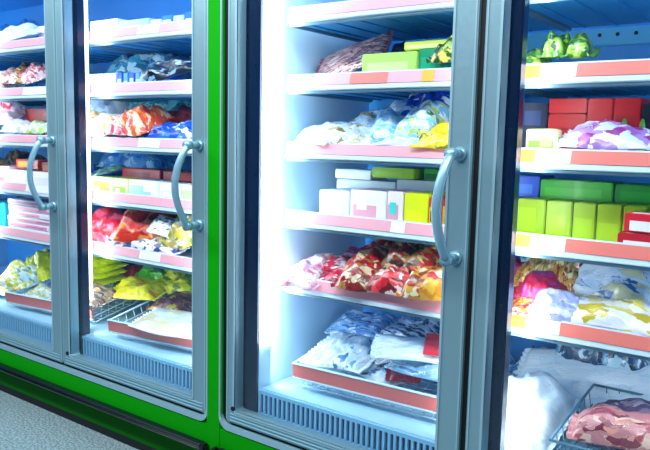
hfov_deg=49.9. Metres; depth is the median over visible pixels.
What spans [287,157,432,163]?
shelf
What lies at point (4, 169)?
carton
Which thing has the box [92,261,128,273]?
bag
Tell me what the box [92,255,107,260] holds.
bag
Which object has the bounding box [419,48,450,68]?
carton
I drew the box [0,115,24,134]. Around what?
shelf
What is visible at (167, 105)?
bag
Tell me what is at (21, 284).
bag
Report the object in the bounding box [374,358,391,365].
bag
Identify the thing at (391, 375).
bag
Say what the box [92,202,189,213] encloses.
shelf
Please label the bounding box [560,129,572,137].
carton
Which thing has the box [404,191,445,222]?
carton
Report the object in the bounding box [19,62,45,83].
bag
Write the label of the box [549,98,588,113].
carton
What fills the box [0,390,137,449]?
floor
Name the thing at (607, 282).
bag
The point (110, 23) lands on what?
carton
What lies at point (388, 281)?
bag
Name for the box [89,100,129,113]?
bag
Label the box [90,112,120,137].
bag
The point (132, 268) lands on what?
bag
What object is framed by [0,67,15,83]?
bag
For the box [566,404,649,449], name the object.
pack
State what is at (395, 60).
carton
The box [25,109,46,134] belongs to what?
carton
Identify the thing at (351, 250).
bag
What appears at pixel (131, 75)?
carton
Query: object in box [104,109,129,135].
bag
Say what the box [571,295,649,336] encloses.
bag
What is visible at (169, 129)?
bag
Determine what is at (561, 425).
wire basket
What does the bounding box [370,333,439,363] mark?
bag
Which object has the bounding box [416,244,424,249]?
bag
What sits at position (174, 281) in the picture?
bag
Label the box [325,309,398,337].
bag
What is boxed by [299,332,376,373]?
bag
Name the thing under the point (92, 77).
carton
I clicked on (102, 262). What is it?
bag
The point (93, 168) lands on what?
bag
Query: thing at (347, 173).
carton
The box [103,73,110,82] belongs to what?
carton
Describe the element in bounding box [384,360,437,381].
bag
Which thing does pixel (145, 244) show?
bag
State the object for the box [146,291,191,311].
bag
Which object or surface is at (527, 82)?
shelf
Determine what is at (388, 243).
bag
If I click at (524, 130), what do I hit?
carton
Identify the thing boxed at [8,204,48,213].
carton
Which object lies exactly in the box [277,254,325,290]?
bag
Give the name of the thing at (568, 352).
bag
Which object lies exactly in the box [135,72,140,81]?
carton
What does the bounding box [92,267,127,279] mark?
bag
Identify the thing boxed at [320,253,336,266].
bag
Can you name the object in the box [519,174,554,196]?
carton
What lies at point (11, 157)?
bag
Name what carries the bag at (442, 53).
on the freezer at (265, 218)
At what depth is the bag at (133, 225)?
3.02 m
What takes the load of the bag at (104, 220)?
on the freezer at (138, 394)
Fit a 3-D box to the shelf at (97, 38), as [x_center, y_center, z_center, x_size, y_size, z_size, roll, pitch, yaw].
[-0.553,-0.782,3.018,0.785,0.022,0.548,6,9,36]
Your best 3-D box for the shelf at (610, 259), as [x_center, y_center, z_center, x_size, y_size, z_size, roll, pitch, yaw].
[0.986,0.075,1.971,0.835,0.022,0.548,6,9,36]
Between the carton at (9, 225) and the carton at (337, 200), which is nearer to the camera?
the carton at (337, 200)
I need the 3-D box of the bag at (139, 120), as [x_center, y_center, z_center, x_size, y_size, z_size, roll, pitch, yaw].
[-0.767,-0.448,2.990,0.193,0.139,0.191,8,9,42]
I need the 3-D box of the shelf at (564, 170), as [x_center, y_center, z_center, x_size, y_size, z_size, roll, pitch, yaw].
[0.991,-0.160,1.942,0.835,0.022,0.548,6,9,36]
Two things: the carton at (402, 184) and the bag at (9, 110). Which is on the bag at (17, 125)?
the bag at (9, 110)
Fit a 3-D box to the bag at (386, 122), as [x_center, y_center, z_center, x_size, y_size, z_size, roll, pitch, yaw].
[0.238,-0.335,2.336,0.192,0.117,0.195,3,7,16]
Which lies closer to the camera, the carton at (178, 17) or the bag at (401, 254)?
the bag at (401, 254)
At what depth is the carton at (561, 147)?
2.06 m
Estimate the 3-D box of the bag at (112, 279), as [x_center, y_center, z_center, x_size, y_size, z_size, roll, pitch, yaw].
[-1.161,0.265,3.583,0.273,0.043,0.210,7,9,39]
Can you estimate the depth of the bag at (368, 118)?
2.38 m
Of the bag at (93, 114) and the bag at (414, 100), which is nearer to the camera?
the bag at (414, 100)
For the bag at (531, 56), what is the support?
on the freezer at (265, 218)
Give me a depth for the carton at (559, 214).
2.01 m
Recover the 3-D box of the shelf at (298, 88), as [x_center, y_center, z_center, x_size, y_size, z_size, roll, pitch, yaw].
[0.337,-0.459,2.394,0.762,0.022,0.548,6,9,36]
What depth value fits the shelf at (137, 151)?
2.86 m
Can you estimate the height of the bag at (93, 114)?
0.118 m
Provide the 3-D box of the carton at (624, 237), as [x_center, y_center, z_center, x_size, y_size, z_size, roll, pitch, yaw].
[0.838,0.048,1.832,0.120,0.056,0.081,6,9,36]
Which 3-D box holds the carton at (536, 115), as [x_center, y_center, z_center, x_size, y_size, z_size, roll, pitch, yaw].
[0.690,-0.340,2.188,0.075,0.076,0.181,6,9,36]
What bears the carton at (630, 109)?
on the freezer at (265, 218)
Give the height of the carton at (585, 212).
0.119 m
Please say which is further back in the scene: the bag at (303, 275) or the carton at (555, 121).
the bag at (303, 275)
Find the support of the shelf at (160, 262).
attached to the freezer at (138, 394)
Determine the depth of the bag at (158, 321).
2.92 m
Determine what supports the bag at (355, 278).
on the freezer at (265, 218)
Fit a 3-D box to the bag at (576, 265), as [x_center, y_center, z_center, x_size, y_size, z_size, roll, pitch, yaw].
[0.849,0.087,2.153,0.275,0.179,0.268,8,9,42]
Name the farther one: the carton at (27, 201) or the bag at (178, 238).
the carton at (27, 201)
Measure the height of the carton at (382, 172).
0.037 m
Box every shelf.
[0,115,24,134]
[2,48,44,52]
[23,79,45,86]
[89,94,179,96]
[90,33,191,43]
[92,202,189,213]
[92,246,191,271]
[98,149,191,153]
[162,75,180,80]
[285,289,439,318]
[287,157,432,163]
[288,225,434,242]
[289,7,453,23]
[296,86,449,90]
[514,325,649,357]
[519,252,649,267]
[520,167,649,173]
[525,80,649,84]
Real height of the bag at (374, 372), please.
0.076 m
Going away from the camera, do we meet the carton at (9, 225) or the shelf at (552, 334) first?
the shelf at (552, 334)
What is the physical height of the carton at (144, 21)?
0.076 m
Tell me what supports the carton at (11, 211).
on the carton at (10, 217)
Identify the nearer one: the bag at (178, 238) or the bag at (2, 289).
the bag at (178, 238)
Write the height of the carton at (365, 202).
0.115 m
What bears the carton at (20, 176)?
on the freezer at (138, 394)
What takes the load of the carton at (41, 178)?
on the freezer at (138, 394)
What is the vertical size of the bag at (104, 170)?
0.072 m
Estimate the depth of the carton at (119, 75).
3.08 m
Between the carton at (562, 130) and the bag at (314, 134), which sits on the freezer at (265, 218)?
the bag at (314, 134)
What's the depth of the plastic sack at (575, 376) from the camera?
2.19 m
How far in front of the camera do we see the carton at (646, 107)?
1.93 m
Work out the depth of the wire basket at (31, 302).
3.44 m
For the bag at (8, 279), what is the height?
0.130 m
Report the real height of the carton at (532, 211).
0.119 m
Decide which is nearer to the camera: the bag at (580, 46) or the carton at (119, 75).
the bag at (580, 46)
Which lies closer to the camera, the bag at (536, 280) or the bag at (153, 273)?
the bag at (536, 280)
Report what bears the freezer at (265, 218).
on the floor
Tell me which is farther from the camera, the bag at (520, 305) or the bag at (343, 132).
the bag at (343, 132)
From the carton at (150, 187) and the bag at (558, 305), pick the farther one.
the carton at (150, 187)
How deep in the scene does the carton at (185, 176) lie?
2.98 m
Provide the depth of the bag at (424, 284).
2.12 m
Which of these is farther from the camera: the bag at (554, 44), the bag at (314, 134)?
the bag at (314, 134)
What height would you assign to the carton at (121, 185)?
0.086 m
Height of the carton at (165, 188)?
0.083 m
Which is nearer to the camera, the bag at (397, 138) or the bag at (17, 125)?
the bag at (397, 138)
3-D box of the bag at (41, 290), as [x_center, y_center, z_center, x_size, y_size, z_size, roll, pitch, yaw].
[-1.450,0.339,3.555,0.232,0.080,0.130,7,9,41]
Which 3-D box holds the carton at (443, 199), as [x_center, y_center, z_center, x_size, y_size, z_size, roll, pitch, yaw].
[0.381,-0.038,2.235,0.039,0.108,0.141,6,9,36]
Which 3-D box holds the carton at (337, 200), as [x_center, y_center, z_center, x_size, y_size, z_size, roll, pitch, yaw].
[0.072,-0.072,2.461,0.127,0.106,0.141,6,9,36]
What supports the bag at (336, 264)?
on the freezer at (265, 218)
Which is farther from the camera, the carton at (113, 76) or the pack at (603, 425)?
the carton at (113, 76)
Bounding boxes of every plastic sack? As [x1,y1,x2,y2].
[505,370,580,449]
[516,348,649,412]
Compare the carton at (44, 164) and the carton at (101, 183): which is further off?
the carton at (44, 164)
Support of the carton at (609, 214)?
on the freezer at (265, 218)
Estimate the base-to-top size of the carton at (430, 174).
0.041 m
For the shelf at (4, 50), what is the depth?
3.34 m
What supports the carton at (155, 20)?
on the freezer at (138, 394)
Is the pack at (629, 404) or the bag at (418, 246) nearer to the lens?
the pack at (629, 404)
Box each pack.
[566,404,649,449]
[579,398,649,449]
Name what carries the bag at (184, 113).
on the bag at (139, 120)
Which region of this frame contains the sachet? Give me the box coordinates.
[636,119,645,150]
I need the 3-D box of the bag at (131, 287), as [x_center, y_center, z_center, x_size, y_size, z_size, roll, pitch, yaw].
[-0.891,0.296,3.362,0.293,0.085,0.206,4,7,17]
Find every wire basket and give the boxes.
[4,280,140,321]
[107,293,191,350]
[292,353,436,419]
[549,383,643,449]
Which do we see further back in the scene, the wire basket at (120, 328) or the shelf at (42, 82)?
the shelf at (42, 82)
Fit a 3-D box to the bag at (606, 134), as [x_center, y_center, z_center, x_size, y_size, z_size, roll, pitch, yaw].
[0.753,-0.240,1.858,0.253,0.079,0.118,7,9,41]
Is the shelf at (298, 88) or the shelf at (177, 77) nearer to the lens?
the shelf at (298, 88)
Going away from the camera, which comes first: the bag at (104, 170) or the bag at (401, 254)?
the bag at (401, 254)
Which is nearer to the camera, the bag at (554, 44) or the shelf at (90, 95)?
the bag at (554, 44)
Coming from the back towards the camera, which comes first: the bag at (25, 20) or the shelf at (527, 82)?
the bag at (25, 20)
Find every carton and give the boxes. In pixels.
[0,165,26,181]
[0,198,10,226]
[8,197,48,206]
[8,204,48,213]
[8,215,48,225]
[8,220,49,231]
[9,209,48,219]
[9,225,49,233]
[10,169,44,182]
[16,159,47,168]
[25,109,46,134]
[33,171,47,184]
[38,26,44,36]
[42,162,47,171]
[89,74,96,83]
[90,18,126,30]
[91,175,130,191]
[96,74,103,83]
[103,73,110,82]
[110,73,117,82]
[113,178,143,193]
[117,73,123,82]
[118,18,154,27]
[122,168,182,179]
[123,73,129,82]
[129,73,134,81]
[129,179,181,195]
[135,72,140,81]
[150,19,161,23]
[159,182,191,198]
[162,15,174,22]
[163,171,191,181]
[173,15,184,20]
[182,185,191,199]
[184,11,191,19]
[319,188,351,214]
[335,168,386,179]
[337,178,396,188]
[350,188,398,218]
[362,51,419,71]
[372,166,424,178]
[387,189,422,220]
[397,179,445,191]
[404,39,446,51]
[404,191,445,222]
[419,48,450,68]
[424,168,439,180]
[429,196,445,224]
[517,197,555,234]
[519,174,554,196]
[522,128,542,147]
[523,103,550,128]
[526,129,561,148]
[540,178,623,201]
[545,199,584,236]
[548,114,587,128]
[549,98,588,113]
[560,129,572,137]
[561,147,583,148]
[572,200,605,239]
[587,98,614,149]
[596,201,631,241]
[613,98,649,150]
[614,183,649,204]
[617,231,649,244]
[622,204,649,230]
[624,211,649,233]
[641,104,649,150]
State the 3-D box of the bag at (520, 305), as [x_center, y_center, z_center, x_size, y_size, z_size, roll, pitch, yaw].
[0.578,0.239,2.033,0.123,0.078,0.130,6,8,33]
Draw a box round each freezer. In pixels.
[0,0,208,449]
[207,0,649,449]
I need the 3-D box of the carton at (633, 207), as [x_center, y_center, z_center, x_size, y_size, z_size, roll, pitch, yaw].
[0.880,0.002,1.952,0.061,0.119,0.151,6,9,36]
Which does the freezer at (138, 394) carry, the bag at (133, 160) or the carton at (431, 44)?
the bag at (133, 160)
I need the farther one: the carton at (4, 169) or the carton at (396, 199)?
the carton at (4, 169)
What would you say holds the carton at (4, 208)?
on the freezer at (138, 394)
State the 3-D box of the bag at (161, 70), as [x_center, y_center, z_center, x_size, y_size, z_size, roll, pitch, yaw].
[-0.631,-0.625,2.869,0.367,0.133,0.122,5,8,30]
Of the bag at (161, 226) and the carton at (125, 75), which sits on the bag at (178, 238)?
the bag at (161, 226)
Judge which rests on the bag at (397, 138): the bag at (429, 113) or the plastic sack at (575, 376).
the bag at (429, 113)
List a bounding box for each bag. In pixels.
[0,18,38,37]
[0,23,41,41]
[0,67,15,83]
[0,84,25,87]
[0,101,30,124]
[0,118,31,132]
[0,149,47,169]
[0,259,25,289]
[0,287,18,295]
[5,62,30,83]
[12,263,39,287]
[18,280,39,289]
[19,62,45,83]
[23,120,46,133]
[23,282,50,299]
[25,248,50,281]
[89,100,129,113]
[89,110,101,124]
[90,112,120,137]
[90,163,115,188]
[90,281,115,309]
[91,165,129,176]
[91,206,124,245]
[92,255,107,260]
[92,259,117,266]
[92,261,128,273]
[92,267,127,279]
[93,274,126,285]
[96,134,185,168]
[98,236,190,254]
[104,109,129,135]
[104,280,120,287]
[106,52,191,72]
[107,209,177,242]
[113,276,165,300]
[119,261,142,276]
[120,103,173,135]
[128,307,191,339]
[130,100,191,110]
[135,265,168,279]
[138,56,191,81]
[144,119,191,138]
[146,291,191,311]
[147,214,174,238]
[156,270,191,293]
[157,216,191,248]
[166,105,191,122]
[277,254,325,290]
[290,121,346,145]
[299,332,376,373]
[315,30,392,73]
[319,253,351,281]
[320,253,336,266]
[324,119,378,143]
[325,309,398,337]
[330,256,381,292]
[339,244,369,255]
[342,239,392,272]
[349,100,405,126]
[356,360,403,385]
[366,265,411,299]
[369,107,405,141]
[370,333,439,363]
[371,316,439,338]
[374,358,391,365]
[375,132,418,145]
[376,240,395,246]
[381,241,441,273]
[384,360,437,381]
[385,369,421,383]
[390,99,448,137]
[391,41,408,52]
[395,265,441,300]
[400,91,449,115]
[410,122,448,149]
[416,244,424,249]
[426,35,452,63]
[509,345,577,413]
[512,294,534,314]
[513,258,525,298]
[514,257,578,293]
[514,270,567,299]
[520,256,531,261]
[526,48,552,63]
[528,288,579,321]
[535,30,570,58]
[555,344,649,370]
[556,119,649,149]
[559,33,600,58]
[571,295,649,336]
[572,262,582,268]
[573,264,649,303]
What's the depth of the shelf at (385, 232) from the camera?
2.22 m
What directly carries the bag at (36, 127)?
on the freezer at (138, 394)
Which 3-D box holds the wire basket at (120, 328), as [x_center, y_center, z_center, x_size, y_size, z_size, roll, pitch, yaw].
[-0.556,0.407,3.123,0.608,0.156,0.535,5,8,29]
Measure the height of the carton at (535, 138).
0.086 m
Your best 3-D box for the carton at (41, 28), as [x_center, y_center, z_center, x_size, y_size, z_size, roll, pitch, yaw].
[-1.301,-0.919,3.461,0.094,0.106,0.201,6,9,36]
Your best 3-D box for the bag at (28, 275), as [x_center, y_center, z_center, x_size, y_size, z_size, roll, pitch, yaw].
[-1.550,0.252,3.669,0.235,0.118,0.200,5,8,30]
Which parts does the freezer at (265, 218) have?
panel, panel, opening trim, liner panel, door, price rail, price rail, price rail, price rail, price rail, handle, door, liner panel, price rail, price rail, price rail, price rail, air panel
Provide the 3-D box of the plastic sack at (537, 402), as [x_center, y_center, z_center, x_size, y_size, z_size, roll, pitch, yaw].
[0.600,0.542,2.122,0.276,0.199,0.299,7,9,41]
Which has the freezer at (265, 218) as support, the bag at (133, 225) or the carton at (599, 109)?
the carton at (599, 109)
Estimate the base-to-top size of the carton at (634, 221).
0.051 m
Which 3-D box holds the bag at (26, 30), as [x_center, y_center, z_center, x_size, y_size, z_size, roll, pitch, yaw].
[-1.544,-0.944,3.512,0.453,0.130,0.180,6,9,35]
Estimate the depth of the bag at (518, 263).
2.23 m
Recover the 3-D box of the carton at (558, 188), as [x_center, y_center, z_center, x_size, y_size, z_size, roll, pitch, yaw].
[0.771,-0.107,2.097,0.209,0.056,0.131,6,9,36]
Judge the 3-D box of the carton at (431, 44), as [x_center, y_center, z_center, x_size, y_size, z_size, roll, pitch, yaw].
[0.360,-0.562,2.202,0.194,0.027,0.111,6,9,36]
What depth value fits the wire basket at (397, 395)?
2.31 m
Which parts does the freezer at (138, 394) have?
liner panel, liner panel, price rail, price rail, price rail, price rail, price rail, door, handle, liner panel, kick plate, bumper rail, panel, door, price rail, price rail, price rail, price rail, price rail, handle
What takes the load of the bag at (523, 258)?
on the bag at (518, 263)
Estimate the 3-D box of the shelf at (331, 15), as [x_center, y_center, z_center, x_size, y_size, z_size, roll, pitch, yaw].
[0.342,-0.682,2.367,0.762,0.022,0.548,6,9,36]
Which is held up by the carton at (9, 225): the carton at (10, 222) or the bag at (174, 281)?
the carton at (10, 222)
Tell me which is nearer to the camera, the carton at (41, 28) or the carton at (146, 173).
the carton at (146, 173)
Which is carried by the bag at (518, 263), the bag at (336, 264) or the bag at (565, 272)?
the bag at (565, 272)
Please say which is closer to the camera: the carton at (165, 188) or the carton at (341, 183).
the carton at (341, 183)
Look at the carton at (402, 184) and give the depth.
2.39 m
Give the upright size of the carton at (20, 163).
0.046 m
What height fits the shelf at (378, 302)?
0.022 m
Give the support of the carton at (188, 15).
on the freezer at (138, 394)
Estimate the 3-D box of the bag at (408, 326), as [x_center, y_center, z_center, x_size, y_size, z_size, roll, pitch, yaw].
[0.331,0.385,2.568,0.273,0.097,0.199,8,10,43]
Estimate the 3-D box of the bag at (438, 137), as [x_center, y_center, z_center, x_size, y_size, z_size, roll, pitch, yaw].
[0.359,-0.274,2.127,0.173,0.087,0.141,5,8,30]
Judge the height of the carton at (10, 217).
0.028 m
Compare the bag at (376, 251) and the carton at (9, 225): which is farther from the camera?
the carton at (9, 225)
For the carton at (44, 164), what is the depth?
3.50 m
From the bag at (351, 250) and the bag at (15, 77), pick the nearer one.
the bag at (351, 250)
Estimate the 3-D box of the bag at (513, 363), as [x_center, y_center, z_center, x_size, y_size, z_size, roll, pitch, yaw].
[0.739,0.508,2.432,0.336,0.199,0.201,6,8,31]
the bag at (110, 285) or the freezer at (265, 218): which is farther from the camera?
the bag at (110, 285)
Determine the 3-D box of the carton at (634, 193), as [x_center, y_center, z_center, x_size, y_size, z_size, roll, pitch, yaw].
[0.909,-0.091,2.002,0.120,0.053,0.131,6,9,36]
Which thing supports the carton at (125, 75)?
on the freezer at (138, 394)
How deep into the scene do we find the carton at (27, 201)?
3.55 m
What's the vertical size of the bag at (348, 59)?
0.200 m
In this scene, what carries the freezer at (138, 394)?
on the floor
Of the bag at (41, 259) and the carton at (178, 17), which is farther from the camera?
the bag at (41, 259)
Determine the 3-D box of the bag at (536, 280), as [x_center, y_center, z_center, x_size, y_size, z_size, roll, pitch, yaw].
[0.646,0.177,2.050,0.163,0.078,0.129,4,8,24]
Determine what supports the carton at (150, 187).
on the freezer at (138, 394)
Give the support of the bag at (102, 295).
in the wire basket at (31, 302)
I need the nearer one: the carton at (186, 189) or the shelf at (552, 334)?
the shelf at (552, 334)
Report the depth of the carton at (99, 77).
3.17 m
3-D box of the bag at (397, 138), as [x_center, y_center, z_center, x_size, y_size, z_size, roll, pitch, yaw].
[0.262,-0.270,2.200,0.193,0.044,0.103,6,8,33]
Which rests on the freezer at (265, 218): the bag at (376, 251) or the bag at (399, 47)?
the bag at (399, 47)
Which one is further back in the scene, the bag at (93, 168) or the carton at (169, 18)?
the bag at (93, 168)

